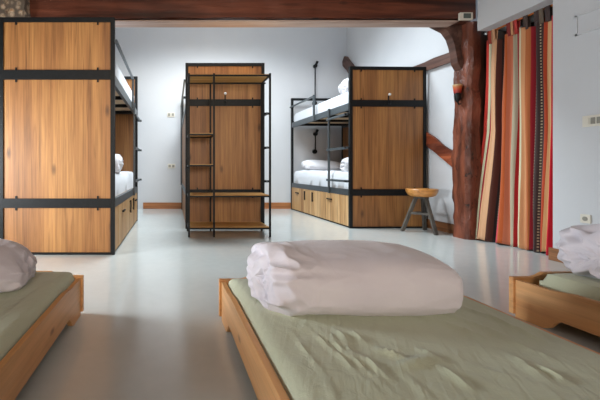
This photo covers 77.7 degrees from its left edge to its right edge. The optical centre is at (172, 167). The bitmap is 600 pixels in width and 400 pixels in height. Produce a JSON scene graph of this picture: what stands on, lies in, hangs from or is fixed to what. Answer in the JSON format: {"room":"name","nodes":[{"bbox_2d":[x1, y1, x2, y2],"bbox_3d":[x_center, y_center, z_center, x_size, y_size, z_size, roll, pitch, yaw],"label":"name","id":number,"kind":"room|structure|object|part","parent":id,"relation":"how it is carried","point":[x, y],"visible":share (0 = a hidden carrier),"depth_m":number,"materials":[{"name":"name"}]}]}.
{"room":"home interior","nodes":[
{"label":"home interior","id":0,"kind":"room"},
{"bbox_2d":[115,27,346,208],"bbox_3d":[0.650,-1.330,7.050,6.900,4.300,0.200,0,0,0],"label":"wall","id":1,"kind":"structure","parent":0,"point":[158,56],"depth_m":6.95,"materials":[{"name":"paint"}]},
{"bbox_2d":[167,112,174,116],"bbox_3d":[-0.040,-1.075,6.941,0.150,0.090,0.017,0,0,0],"label":"wall socket","id":2,"kind":"object","parent":1,"relation":"attached to","point":[169,114],"visible":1,"depth_m":6.94,"materials":[{"name":"beige plastic"}]},
{"bbox_2d":[143,203,290,208],"bbox_3d":[0.950,0.757,6.941,3.100,0.125,0.018,0,0,0],"label":"baseboard","id":3,"kind":"structure","parent":1,"relation":"attached to","point":[145,205],"depth_m":6.93,"materials":[{"name":"brown wood"}]},
{"bbox_2d":[312,61,318,104],"bbox_3d":[2.850,-1.696,6.893,0.100,0.882,0.115,0,0,0],"label":"reading lamp","id":4,"kind":"object","parent":1,"relation":"attached to","point":[315,65],"visible":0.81,"depth_m":6.89,"materials":[{"name":"black metal"}]},
{"bbox_3d":[2.845,-1.670,6.905,0.022,0.740,0.022,0,0,0],"label":"stem","id":5,"kind":"part","parent":4,"relation":"part of","materials":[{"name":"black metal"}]},
{"bbox_2d":[312,129,318,153],"bbox_3d":[2.855,-0.531,6.893,0.100,0.492,0.115,0,0,0],"label":"reading lamp","id":6,"kind":"object","parent":1,"relation":"attached to","point":[315,134],"visible":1,"depth_m":6.89,"materials":[{"name":"black metal"}]},
{"bbox_2d":[15,209,599,399],"bbox_3d":[0.700,0.870,2.225,7.200,0.100,9.850,0,0,0],"label":"floor","id":7,"kind":"structure","parent":0,"point":[150,326],"depth_m":2.19,"materials":[{"name":"paint"}]},
{"bbox_2d":[0,0,30,16],"bbox_3d":[-2.086,-0.575,3.961,1.022,2.790,0.525,0,0,0],"label":"stone pillar","id":8,"kind":"structure","parent":7,"relation":"on","point":[8,8],"depth_m":3.72,"materials":[{"name":"brown stone"}]},
{"bbox_2d":[0,271,83,399],"bbox_3d":[-1.008,0.700,0.925,1.009,0.240,2.048,0,0,0],"label":"bed","id":9,"kind":"object","parent":7,"relation":"on","point":[18,365],"visible":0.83,"depth_m":1.33,"materials":[{"name":"brown wood"}]},
{"bbox_2d":[0,272,74,360],"bbox_3d":[-1.008,0.641,0.924,0.932,0.174,1.984,0,0,0],"label":"mattress","id":10,"kind":"object","parent":9,"relation":"on","point":[20,309],"visible":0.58,"depth_m":1.45,"materials":[{"name":"fabric"}]},
{"bbox_2d":[0,239,36,292],"bbox_3d":[-1.055,0.435,1.655,0.731,0.269,0.539,0,0,-12],"label":"duvet","id":11,"kind":"object","parent":10,"relation":"on","point":[17,263],"visible":1,"depth_m":1.60,"materials":[{"name":"fabric"}]},
{"bbox_2d":[0,17,141,254],"bbox_3d":[-1.066,-0.301,4.322,1.154,2.243,2.141,0,0,0],"label":"bunk bed","id":12,"kind":"object","parent":7,"relation":"on","point":[65,112],"visible":0.95,"depth_m":3.26,"materials":[{"name":"brown wood"}]},
{"bbox_3d":[-1.623,-0.301,3.272,0.040,2.243,0.040,0,0,0],"label":"post","id":13,"kind":"part","parent":12,"relation":"part of","materials":[{"name":"black metal"}]},
{"bbox_3d":[-1.097,-1.401,3.272,1.012,0.045,0.036,0,0,0],"label":"rail","id":14,"kind":"part","parent":12,"relation":"part of","materials":[{"name":"black metal"}]},
{"bbox_3d":[-1.097,0.333,3.271,1.012,0.089,0.039,0,0,0],"label":"rail","id":15,"kind":"part","parent":12,"relation":"part of","materials":[{"name":"black metal"}]},
{"bbox_3d":[-1.097,-0.880,3.271,1.012,0.090,0.039,0,0,0],"label":"rail","id":16,"kind":"part","parent":12,"relation":"part of","materials":[{"name":"black metal"}]},
{"bbox_3d":[-1.097,-1.151,3.273,1.012,0.453,0.018,0,0,0],"label":"panel","id":17,"kind":"part","parent":12,"relation":"part of","materials":[{"name":"brown wood"}]},
{"bbox_3d":[-1.097,-0.274,3.273,1.012,1.123,0.018,0,0,0],"label":"panel","id":18,"kind":"part","parent":12,"relation":"part of","materials":[{"name":"brown wood"}]},
{"bbox_3d":[-1.097,0.588,3.273,1.012,0.421,0.018,0,0,0],"label":"panel","id":19,"kind":"part","parent":12,"relation":"part of","materials":[{"name":"brown wood"}]},
{"bbox_3d":[-1.097,0.810,3.272,1.012,0.020,0.032,0,0,0],"label":"foot rail","id":20,"kind":"part","parent":12,"relation":"part of","materials":[{"name":"black metal"}]},
{"bbox_3d":[-0.571,-0.301,3.272,0.040,2.243,0.040,0,0,0],"label":"post","id":21,"kind":"part","parent":12,"relation":"part of","materials":[{"name":"black metal"}]},
{"bbox_3d":[-0.566,0.589,3.398,0.018,0.418,0.213,0,0,0],"label":"filler panel","id":22,"kind":"part","parent":12,"relation":"part of","materials":[{"name":"brown wood"}]},
{"bbox_3d":[-0.564,0.589,3.822,0.018,0.418,0.626,0,0,0],"label":"drawer","id":23,"kind":"part","parent":12,"relation":"part of","materials":[{"name":"brown wood"}]},
{"bbox_2d":[115,61,131,100],"bbox_3d":[-1.090,-1.018,4.320,0.989,0.313,2.046,0,0,0],"label":"mattress","id":24,"kind":"object","parent":12,"relation":"on","point":[118,73],"visible":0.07,"depth_m":4.10,"materials":[{"name":"white fabric"}]},
{"bbox_2d":[115,171,132,196],"bbox_3d":[-1.091,0.175,4.320,0.986,0.258,2.046,0,0,0],"label":"mattress","id":25,"kind":"object","parent":12,"relation":"on","point":[124,179],"visible":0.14,"depth_m":4.19,"materials":[{"name":"white fabric"}]},
{"bbox_2d":[115,154,123,172],"bbox_3d":[-0.958,-0.057,3.973,0.765,0.241,0.544,0,0,0],"label":"pillow","id":26,"kind":"object","parent":25,"relation":"on","point":[119,164],"visible":0.16,"depth_m":3.83,"materials":[{"name":"white fabric"}]},
{"bbox_3d":[-1.097,-0.274,5.373,1.012,1.123,0.018,0,0,0],"label":"panel","id":27,"kind":"part","parent":12,"relation":"part of","materials":[{"name":"brown wood"}]},
{"bbox_3d":[-0.539,-1.006,3.954,0.026,0.413,1.403,0,0,0],"label":"guard rail","id":28,"kind":"part","parent":12,"relation":"part of","materials":[{"name":"grey metal"}]},
{"bbox_3d":[-0.564,0.589,4.302,0.018,0.418,0.326,0,0,0],"label":"cabinet door","id":29,"kind":"part","parent":12,"relation":"part of","materials":[{"name":"brown wood"}]},
{"bbox_3d":[-1.097,-1.151,5.373,1.012,0.453,0.018,0,0,0],"label":"panel","id":30,"kind":"part","parent":12,"relation":"part of","materials":[{"name":"brown wood"}]},
{"bbox_3d":[-0.564,0.589,4.632,0.018,0.418,0.326,0,0,0],"label":"cabinet door","id":31,"kind":"part","parent":12,"relation":"part of","materials":[{"name":"brown wood"}]},
{"bbox_3d":[-0.539,-0.260,4.792,0.024,1.280,0.030,0,0,0],"label":"ladder post","id":32,"kind":"part","parent":12,"relation":"part of","materials":[{"name":"grey metal"}]},
{"bbox_3d":[-0.564,0.589,5.074,0.018,0.418,0.551,0,0,0],"label":"drawer","id":33,"kind":"part","parent":12,"relation":"part of","materials":[{"name":"brown wood"}]},
{"bbox_3d":[-0.571,-0.301,5.372,0.040,2.243,0.040,0,0,0],"label":"post","id":34,"kind":"part","parent":12,"relation":"part of","materials":[{"name":"black metal"}]},
{"bbox_2d":[181,63,268,228],"bbox_3d":[0.719,-0.297,5.707,1.151,2.235,2.266,0,0,0],"label":"bunk bed","id":35,"kind":"object","parent":7,"relation":"on","point":[237,106],"visible":0.78,"depth_m":4.65,"materials":[{"name":"brown wood"}]},
{"bbox_3d":[0.188,-0.297,6.820,0.040,2.235,0.040,0,0,0],"label":"post","id":36,"kind":"part","parent":35,"relation":"part of","materials":[{"name":"black metal"}]},
{"bbox_3d":[0.190,-0.252,5.740,0.020,1.080,2.120,0,0,0],"label":"panel","id":37,"kind":"part","parent":35,"relation":"part of","materials":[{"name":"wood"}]},
{"bbox_3d":[0.156,-0.436,5.596,0.026,1.513,1.913,0,0,0],"label":"guard rail","id":38,"kind":"part","parent":35,"relation":"part of","materials":[{"name":"grey metal"}]},
{"bbox_3d":[0.188,-0.297,4.660,0.040,2.235,0.040,0,0,0],"label":"post","id":39,"kind":"part","parent":35,"relation":"part of","materials":[{"name":"black metal"}]},
{"bbox_3d":[0.700,-1.147,4.661,0.984,0.445,0.018,0,0,0],"label":"panel","id":40,"kind":"part","parent":35,"relation":"part of","materials":[{"name":"brown wood"}]},
{"bbox_3d":[0.700,-1.393,4.660,0.984,0.045,0.036,0,0,0],"label":"rail","id":41,"kind":"part","parent":35,"relation":"part of","materials":[{"name":"black metal"}]},
{"bbox_3d":[0.700,0.333,4.659,0.984,0.089,0.039,0,0,0],"label":"rail","id":42,"kind":"part","parent":35,"relation":"part of","materials":[{"name":"black metal"}]},
{"bbox_3d":[0.700,-0.880,4.659,0.984,0.090,0.039,0,0,0],"label":"rail","id":43,"kind":"part","parent":35,"relation":"part of","materials":[{"name":"black metal"}]},
{"bbox_3d":[0.700,-0.274,4.661,0.984,1.123,0.018,0,0,0],"label":"panel","id":44,"kind":"part","parent":35,"relation":"part of","materials":[{"name":"brown wood"}]},
{"bbox_3d":[0.700,0.588,4.661,0.984,0.421,0.018,0,0,0],"label":"panel","id":45,"kind":"part","parent":35,"relation":"part of","materials":[{"name":"brown wood"}]},
{"bbox_3d":[1.212,-0.297,4.660,0.040,2.235,0.040,0,0,0],"label":"post","id":46,"kind":"part","parent":35,"relation":"part of","materials":[{"name":"black metal"}]},
{"bbox_2d":[187,73,270,236],"bbox_3d":[0.671,-0.152,4.295,0.985,1.945,0.412,0,0,0],"label":"clothes rack","id":47,"kind":"object","parent":7,"relation":"on","point":[213,78],"visible":1,"depth_m":4.15,"materials":[{"name":"black metal"}]},
{"bbox_3d":[0.190,-0.152,4.490,0.022,1.945,0.022,0,0,0],"label":"post","id":48,"kind":"part","parent":47,"relation":"part of","materials":[{"name":"black metal"}]},
{"bbox_3d":[0.190,-0.152,4.100,0.022,1.945,0.022,0,0,0],"label":"post","id":49,"kind":"part","parent":47,"relation":"part of","materials":[{"name":"black metal"}]},
{"bbox_3d":[0.339,-0.028,4.295,0.315,0.018,0.408,0,0,0],"label":"shelf frame","id":50,"kind":"part","parent":47,"relation":"part of","materials":[{"name":"black metal"}]},
{"bbox_3d":[0.339,-0.398,4.295,0.315,0.018,0.408,0,0,0],"label":"shelf frame","id":51,"kind":"part","parent":47,"relation":"part of","materials":[{"name":"brown wood"}]},
{"bbox_2d":[190,133,212,136],"bbox_3d":[0.339,-0.410,4.295,0.277,0.016,0.370,0,0,0],"label":"shelf","id":52,"kind":"object","parent":47,"relation":"attached to","point":[191,134],"depth_m":4.14,"materials":[{"name":"brown wood"}]},
{"bbox_3d":[0.487,-0.152,4.490,0.022,1.945,0.022,0,0,0],"label":"post","id":53,"kind":"part","parent":47,"relation":"part of","materials":[{"name":"black metal"}]},
{"bbox_3d":[0.487,-0.152,4.100,0.022,1.945,0.022,0,0,0],"label":"post","id":54,"kind":"part","parent":47,"relation":"part of","materials":[{"name":"black metal"}]},
{"bbox_3d":[0.671,0.719,4.295,0.981,0.018,0.408,0,0,0],"label":"shelf frame","id":55,"kind":"part","parent":47,"relation":"part of","materials":[{"name":"black metal"}]},
{"bbox_3d":[0.671,0.339,4.295,0.981,0.018,0.408,0,0,0],"label":"shelf frame","id":56,"kind":"part","parent":47,"relation":"part of","materials":[{"name":"black metal"}]},
{"bbox_3d":[0.671,-1.100,4.295,0.981,0.018,0.408,0,0,0],"label":"shelf frame","id":57,"kind":"part","parent":47,"relation":"part of","materials":[{"name":"black metal"}]},
{"bbox_2d":[190,76,267,82],"bbox_3d":[0.671,-1.112,4.295,0.943,0.016,0.370,0,0,0],"label":"shelf","id":58,"kind":"object","parent":47,"relation":"attached to","point":[193,79],"depth_m":4.30,"materials":[{"name":"brown wood"}]},
{"bbox_2d":[190,222,268,227],"bbox_3d":[0.671,0.707,4.295,0.943,0.016,0.370,0,0,0],"label":"shelf","id":59,"kind":"object","parent":47,"relation":"attached to","point":[192,224],"depth_m":4.19,"materials":[{"name":"brown wood"}]},
{"bbox_2d":[190,193,268,195],"bbox_3d":[0.671,0.327,4.295,0.943,0.016,0.370,0,0,0],"label":"shelf","id":60,"kind":"object","parent":47,"relation":"attached to","point":[191,194],"depth_m":4.15,"materials":[{"name":"brown wood"}]},
{"bbox_3d":[0.820,-1.055,4.295,0.666,0.020,0.020,0,0,0],"label":"hanging rail","id":61,"kind":"part","parent":47,"relation":"part of","materials":[{"name":"black metal"}]},
{"bbox_3d":[1.153,-0.152,4.490,0.022,1.945,0.022,0,0,0],"label":"post","id":62,"kind":"part","parent":47,"relation":"part of","materials":[{"name":"black metal"}]},
{"bbox_3d":[1.153,-0.152,4.100,0.022,1.945,0.022,0,0,0],"label":"post","id":63,"kind":"part","parent":47,"relation":"part of","materials":[{"name":"black metal"}]},
{"bbox_2d":[290,66,425,227],"bbox_3d":[2.867,-0.280,5.741,1.122,2.200,2.236,0,0,-2],"label":"bunk bed","id":64,"kind":"object","parent":7,"relation":"on","point":[382,121],"visible":0.85,"depth_m":4.71,"materials":[{"name":"brown wood"}]},
{"bbox_3d":[2.358,-0.280,6.826,0.040,2.200,0.040,0,0,-2],"label":"post","id":65,"kind":"part","parent":64,"relation":"part of","materials":[{"name":"black metal"}]},
{"bbox_3d":[2.360,0.589,6.513,0.018,0.418,0.581,0,0,-2],"label":"drawer","id":66,"kind":"part","parent":64,"relation":"part of","materials":[{"name":"brown wood"}]},
{"bbox_3d":[2.341,-1.010,6.297,0.032,0.420,1.096,0,0,-2],"label":"guard rail","id":67,"kind":"part","parent":64,"relation":"part of","materials":[{"name":"grey metal"}]},
{"bbox_3d":[2.373,0.589,6.056,0.018,0.418,0.326,0,0,-2],"label":"cabinet door","id":68,"kind":"part","parent":64,"relation":"part of","materials":[{"name":"brown wood"}]},
{"bbox_3d":[2.868,-1.357,6.840,0.980,0.045,0.036,0,0,-2],"label":"rail","id":69,"kind":"part","parent":64,"relation":"part of","materials":[{"name":"black metal"}]},
{"bbox_3d":[2.382,0.589,5.726,0.018,0.418,0.326,0,0,-2],"label":"cabinet door","id":70,"kind":"part","parent":64,"relation":"part of","materials":[{"name":"brown wood"}]},
{"bbox_3d":[2.408,0.810,5.762,0.020,0.020,2.090,0,0,-2],"label":"foot rail","id":71,"kind":"part","parent":64,"relation":"part of","materials":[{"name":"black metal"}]},
{"bbox_2d":[294,170,347,188],"bbox_3d":[2.872,0.169,5.779,0.922,0.270,2.076,0,0,-2],"label":"mattress","id":72,"kind":"object","parent":64,"relation":"on","point":[310,177],"visible":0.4,"depth_m":5.66,"materials":[{"name":"white fabric"}]},
{"bbox_2d":[301,160,340,170],"bbox_3d":[2.802,-0.046,6.483,0.756,0.219,0.481,0,0,-3],"label":"pillow","id":73,"kind":"object","parent":72,"relation":"on","point":[320,165],"visible":0.84,"depth_m":6.31,"materials":[{"name":"white fabric"}]},
{"bbox_2d":[340,157,347,171],"bbox_3d":[2.881,-0.048,4.999,0.851,0.224,0.452,0,0,-6],"label":"duvet","id":74,"kind":"object","parent":72,"relation":"on","point":[344,163],"visible":0.19,"depth_m":5.01,"materials":[{"name":"white fabric"}]},
{"bbox_2d":[294,92,347,121],"bbox_3d":[2.872,-0.975,5.779,0.921,0.227,2.077,0,0,-2],"label":"mattress","id":75,"kind":"object","parent":64,"relation":"on","point":[342,99],"visible":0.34,"depth_m":5.52,"materials":[{"name":"white fabric"}]},
{"bbox_2d":[338,78,347,93],"bbox_3d":[2.866,-1.188,4.979,0.854,0.233,0.453,0,0,6],"label":"duvet","id":76,"kind":"object","parent":75,"relation":"on","point":[343,87],"visible":0.18,"depth_m":4.97,"materials":[{"name":"white fabric"}]},
{"bbox_3d":[2.370,-0.260,5.245,0.024,1.280,0.030,0,0,-2],"label":"ladder post","id":77,"kind":"part","parent":64,"relation":"part of","materials":[{"name":"grey metal"}]},
{"bbox_3d":[2.395,0.589,5.246,0.018,0.418,0.626,0,0,-2],"label":"drawer","id":78,"kind":"part","parent":64,"relation":"part of","materials":[{"name":"brown wood"}]},
{"bbox_3d":[3.378,-0.280,6.854,0.040,2.200,0.040,0,0,-2],"label":"post","id":79,"kind":"part","parent":64,"relation":"part of","materials":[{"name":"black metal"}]},
{"bbox_3d":[2.409,0.589,4.823,0.018,0.418,0.213,0,0,-2],"label":"filler panel","id":80,"kind":"part","parent":64,"relation":"part of","materials":[{"name":"brown wood"}]},
{"bbox_3d":[3.405,-0.252,5.790,0.020,1.080,2.090,0,0,-2],"label":"panel","id":81,"kind":"part","parent":64,"relation":"part of","materials":[{"name":"brown wood"}]},
{"bbox_3d":[2.417,-0.280,4.697,0.040,2.200,0.040,0,0,-2],"label":"post","id":82,"kind":"part","parent":64,"relation":"part of","materials":[{"name":"black metal"}]},
{"bbox_3d":[2.927,0.333,4.709,0.980,0.089,0.039,0,0,-2],"label":"rail","id":83,"kind":"part","parent":64,"relation":"part of","materials":[{"name":"black metal"}]},
{"bbox_3d":[2.927,0.810,4.711,0.980,0.020,0.032,0,0,-2],"label":"foot rail","id":84,"kind":"part","parent":64,"relation":"part of","materials":[{"name":"black metal"}]},
{"bbox_3d":[2.927,0.588,4.712,0.980,0.421,0.018,0,0,-2],"label":"panel","id":85,"kind":"part","parent":64,"relation":"part of","materials":[{"name":"brown wood"}]},
{"bbox_3d":[2.927,-1.357,4.711,0.980,0.045,0.036,0,0,-2],"label":"rail","id":86,"kind":"part","parent":64,"relation":"part of","materials":[{"name":"black metal"}]},
{"bbox_3d":[2.927,-1.130,4.712,0.980,0.410,0.018,0,0,-2],"label":"panel","id":87,"kind":"part","parent":64,"relation":"part of","materials":[{"name":"brown wood"}]},
{"bbox_3d":[2.927,-0.274,4.712,0.980,1.123,0.018,0,0,-2],"label":"panel","id":88,"kind":"part","parent":64,"relation":"part of","materials":[{"name":"brown wood"}]},
{"bbox_3d":[2.927,-0.880,4.709,0.980,0.090,0.039,0,0,-2],"label":"rail","id":89,"kind":"part","parent":64,"relation":"part of","materials":[{"name":"black metal"}]},
{"bbox_3d":[3.437,-0.280,4.725,0.040,2.200,0.040,0,0,-2],"label":"post","id":90,"kind":"part","parent":64,"relation":"part of","materials":[{"name":"black metal"}]},
{"bbox_2d":[219,277,599,399],"bbox_3d":[0.839,0.700,0.873,1.139,0.240,2.048,0,0,-1],"label":"bed","id":91,"kind":"object","parent":7,"relation":"on","point":[265,382],"visible":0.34,"depth_m":1.25,"materials":[{"name":"brown wood"}]},
{"bbox_3d":[0.293,0.712,0.862,0.024,0.217,2.000,0,0,-1],"label":"rail","id":92,"kind":"part","parent":91,"relation":"part of","materials":[{"name":"brown wood"}]},
{"bbox_2d":[228,279,599,399],"bbox_3d":[0.839,0.647,0.871,1.065,0.163,1.988,0,0,-1],"label":"mattress","id":93,"kind":"object","parent":91,"relation":"on","point":[478,351],"visible":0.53,"depth_m":1.05,"materials":[{"name":"fabric"}]},
{"bbox_2d":[246,240,463,315],"bbox_3d":[0.746,0.458,1.538,0.808,0.257,0.531,0,0,-4],"label":"duvet","id":94,"kind":"object","parent":93,"relation":"on","point":[301,277],"visible":1,"depth_m":1.31,"materials":[{"name":"fabric"}]},
{"bbox_3d":[1.384,0.712,0.883,0.024,0.217,2.000,0,0,-1],"label":"rail","id":95,"kind":"part","parent":91,"relation":"part of","materials":[{"name":"brown wood"}]},
{"bbox_2d":[400,188,438,234],"bbox_3d":[3.160,0.546,4.394,0.397,0.561,0.401,0,0,0],"label":"stool","id":96,"kind":"object","parent":7,"relation":"on","point":[423,194],"visible":1,"depth_m":4.37,"materials":[{"name":"brown wood"}]},
{"bbox_3d":[3.054,0.595,4.463,0.197,0.463,0.039,0,0,18],"label":"leg","id":97,"kind":"part","parent":96,"relation":"part of","materials":[{"name":"grey wood"}]},
{"bbox_3d":[3.185,0.316,4.420,0.348,0.099,0.348,0,0,0],"label":"seat","id":98,"kind":"part","parent":96,"relation":"part of","materials":[{"name":"brown wood"}]},
{"bbox_3d":[3.282,0.595,4.517,0.199,0.463,0.047,0,0,-45],"label":"leg","id":99,"kind":"part","parent":96,"relation":"part of","materials":[{"name":"grey wood"}]},
{"bbox_3d":[3.202,0.595,4.284,0.043,0.459,0.185,0,0,-7],"label":"leg","id":100,"kind":"part","parent":96,"relation":"part of","materials":[{"name":"grey wood"}]},
{"bbox_2d":[429,21,481,239],"bbox_3d":[3.261,-0.460,4.033,0.500,2.560,0.228,0,0,0],"label":"timber post","id":101,"kind":"object","parent":7,"relation":"on","point":[463,42],"visible":0.92,"depth_m":3.96,"materials":[{"name":"brown wood"}]},
{"bbox_2d":[413,53,450,70],"bbox_3d":[3.469,-1.402,5.170,0.039,0.172,2.063,0,0,0],"label":"brace","id":102,"kind":"object","parent":101,"relation":"attached to","point":[444,59],"visible":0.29,"depth_m":4.52,"materials":[{"name":"brown wood"}]},
{"bbox_2d":[426,131,451,166],"bbox_3d":[3.469,-0.511,4.870,0.042,1.109,1.550,0,0,0],"label":"brace","id":103,"kind":"object","parent":101,"relation":"attached to","point":[432,142],"visible":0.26,"depth_m":4.49,"materials":[{"name":"brown wood"}]},
{"bbox_2d":[452,84,462,104],"bbox_3d":[3.315,-0.851,4.020,0.093,0.238,0.093,0,0,22],"label":"wall sconce","id":104,"kind":"object","parent":101,"relation":"attached to","point":[457,88],"visible":1,"depth_m":4.00,"materials":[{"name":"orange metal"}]},
{"bbox_3d":[3.315,-0.920,4.020,0.094,0.100,0.094,0,0,0],"label":"lamp shade","id":105,"kind":"part","parent":104,"relation":"part of","materials":[{"name":"orange glass"}]},
{"bbox_3d":[3.424,-0.425,4.033,0.174,2.490,0.228,0,0,0],"label":"post","id":106,"kind":"part","parent":101,"relation":"part of","materials":[{"name":"brown wood"}]},
{"bbox_2d":[509,271,599,336],"bbox_3d":[2.445,0.700,0.932,1.024,0.240,2.048,0,0,-4],"label":"bed","id":107,"kind":"object","parent":7,"relation":"on","point":[540,306],"visible":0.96,"depth_m":1.75,"materials":[{"name":"brown wood"}]},
{"bbox_2d":[539,273,599,300],"bbox_3d":[2.468,0.638,0.911,0.903,0.181,1.938,0,0,-3],"label":"mattress","id":108,"kind":"object","parent":107,"relation":"on","point":[589,287],"visible":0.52,"depth_m":1.72,"materials":[{"name":"fabric"}]},
{"bbox_2d":[555,224,599,278],"bbox_3d":[2.469,0.411,1.679,0.866,0.296,0.529,0,0,-3],"label":"duvet","id":109,"kind":"object","parent":108,"relation":"on","point":[578,246],"visible":0.98,"depth_m":1.75,"materials":[{"name":"fabric"}]},
{"bbox_2d":[347,0,599,248],"bbox_3d":[3.585,-1.330,2.225,0.410,4.300,9.450,0,0,0],"label":"wall","id":110,"kind":"structure","parent":0,"point":[576,59],"depth_m":3.05,"materials":[{"name":"paint"}]},
{"bbox_2d":[342,56,354,71],"bbox_3d":[3.448,-1.832,6.589,0.087,0.787,0.792,0,0,0],"label":"brace","id":111,"kind":"object","parent":110,"relation":"attached to","point":[346,62],"visible":0.25,"depth_m":6.79,"materials":[{"name":"brown wood"}]},
{"bbox_2d":[426,219,453,233],"bbox_3d":[3.491,0.760,5.515,0.018,0.120,2.830,0,0,0],"label":"baseboard","id":112,"kind":"structure","parent":110,"relation":"attached to","point":[441,226],"depth_m":4.44,"materials":[{"name":"brown wood"}]},
{"bbox_2d":[479,31,487,239],"bbox_3d":[3.562,-0.420,4.035,0.115,2.480,0.170,0,0,0],"label":"trim","id":113,"kind":"structure","parent":110,"relation":"attached to","point":[482,79],"depth_m":3.95,"materials":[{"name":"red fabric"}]},
{"bbox_2d":[484,4,552,34],"bbox_3d":[3.530,-1.515,3.485,0.048,0.040,0.849,0,0,0],"label":"curtain rod","id":114,"kind":"object","parent":110,"relation":"attached to","point":[485,33],"visible":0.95,"depth_m":3.59,"materials":[{"name":"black metal"}]},
{"bbox_2d":[476,5,552,254],"bbox_3d":[3.543,-0.358,3.543,0.150,2.353,0.897,0,0,-6],"label":"curtain","id":115,"kind":"object","parent":114,"relation":"hanging from","point":[515,209],"visible":0.85,"depth_m":3.48,"materials":[{"name":"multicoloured fabric"}]},
{"bbox_2d":[548,247,562,262],"bbox_3d":[3.371,0.765,2.845,0.018,0.110,0.490,0,0,0],"label":"baseboard","id":116,"kind":"structure","parent":110,"relation":"attached to","point":[552,252],"depth_m":3.05,"materials":[{"name":"brown wood"}]},
{"bbox_2d":[580,214,591,223],"bbox_3d":[3.373,0.415,2.820,0.015,0.070,0.070,0,0,0],"label":"wall socket","id":117,"kind":"object","parent":110,"relation":"attached to","point":[584,218],"visible":1,"depth_m":2.81,"materials":[{"name":"beige plastic"}]},
{"bbox_2d":[575,6,599,35],"bbox_3d":[3.373,-1.190,2.735,0.014,0.170,0.310,0,0,0],"label":"access panel","id":118,"kind":"object","parent":110,"relation":"attached to","point":[588,21],"visible":1,"depth_m":2.81,"materials":[{"name":"paint"}]},
{"bbox_2d":[582,114,599,126],"bbox_3d":[3.371,-0.380,2.765,0.018,0.090,0.150,0,0,0],"label":"light switch","id":119,"kind":"object","parent":110,"relation":"attached to","point":[591,120],"visible":1,"depth_m":2.78,"materials":[{"name":"beige plastic"}]},
{"bbox_2d":[498,22,533,38],"bbox_3d":[3.800,-0.405,3.600,0.100,2.450,1.400,0,0,0],"label":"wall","id":120,"kind":"structure","parent":0,"point":[501,34],"depth_m":3.93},
{"bbox_3d":[0.475,-2.030,0.660,6.550,0.100,6.720,0,0,0],"label":"ceiling","id":121,"kind":"structure","parent":0,"visible":0},
{"bbox_2d":[30,0,475,24],"bbox_3d":[0.875,-1.837,3.930,4.990,0.362,0.193,0,0,0],"label":"ceiling beam","id":122,"kind":"structure","parent":121,"relation":"attached to","point":[119,9],"depth_m":3.84,"materials":[{"name":"brown wood"}]},
{"bbox_2d":[115,20,458,26],"bbox_3d":[0.800,-1.648,3.946,4.800,0.012,0.168,0,0,0],"label":"trim","id":123,"kind":"structure","parent":122,"relation":"attached to","point":[118,23],"depth_m":3.92,"materials":[{"name":"white paint"}]},
{"bbox_2d":[458,12,472,20],"bbox_3d":[3.235,-1.675,3.813,0.140,0.080,0.034,0,0,0],"label":"thermostat","id":124,"kind":"object","parent":122,"relation":"attached to","point":[462,16],"visible":1,"depth_m":3.80,"materials":[{"name":"beige plastic"}]}
]}

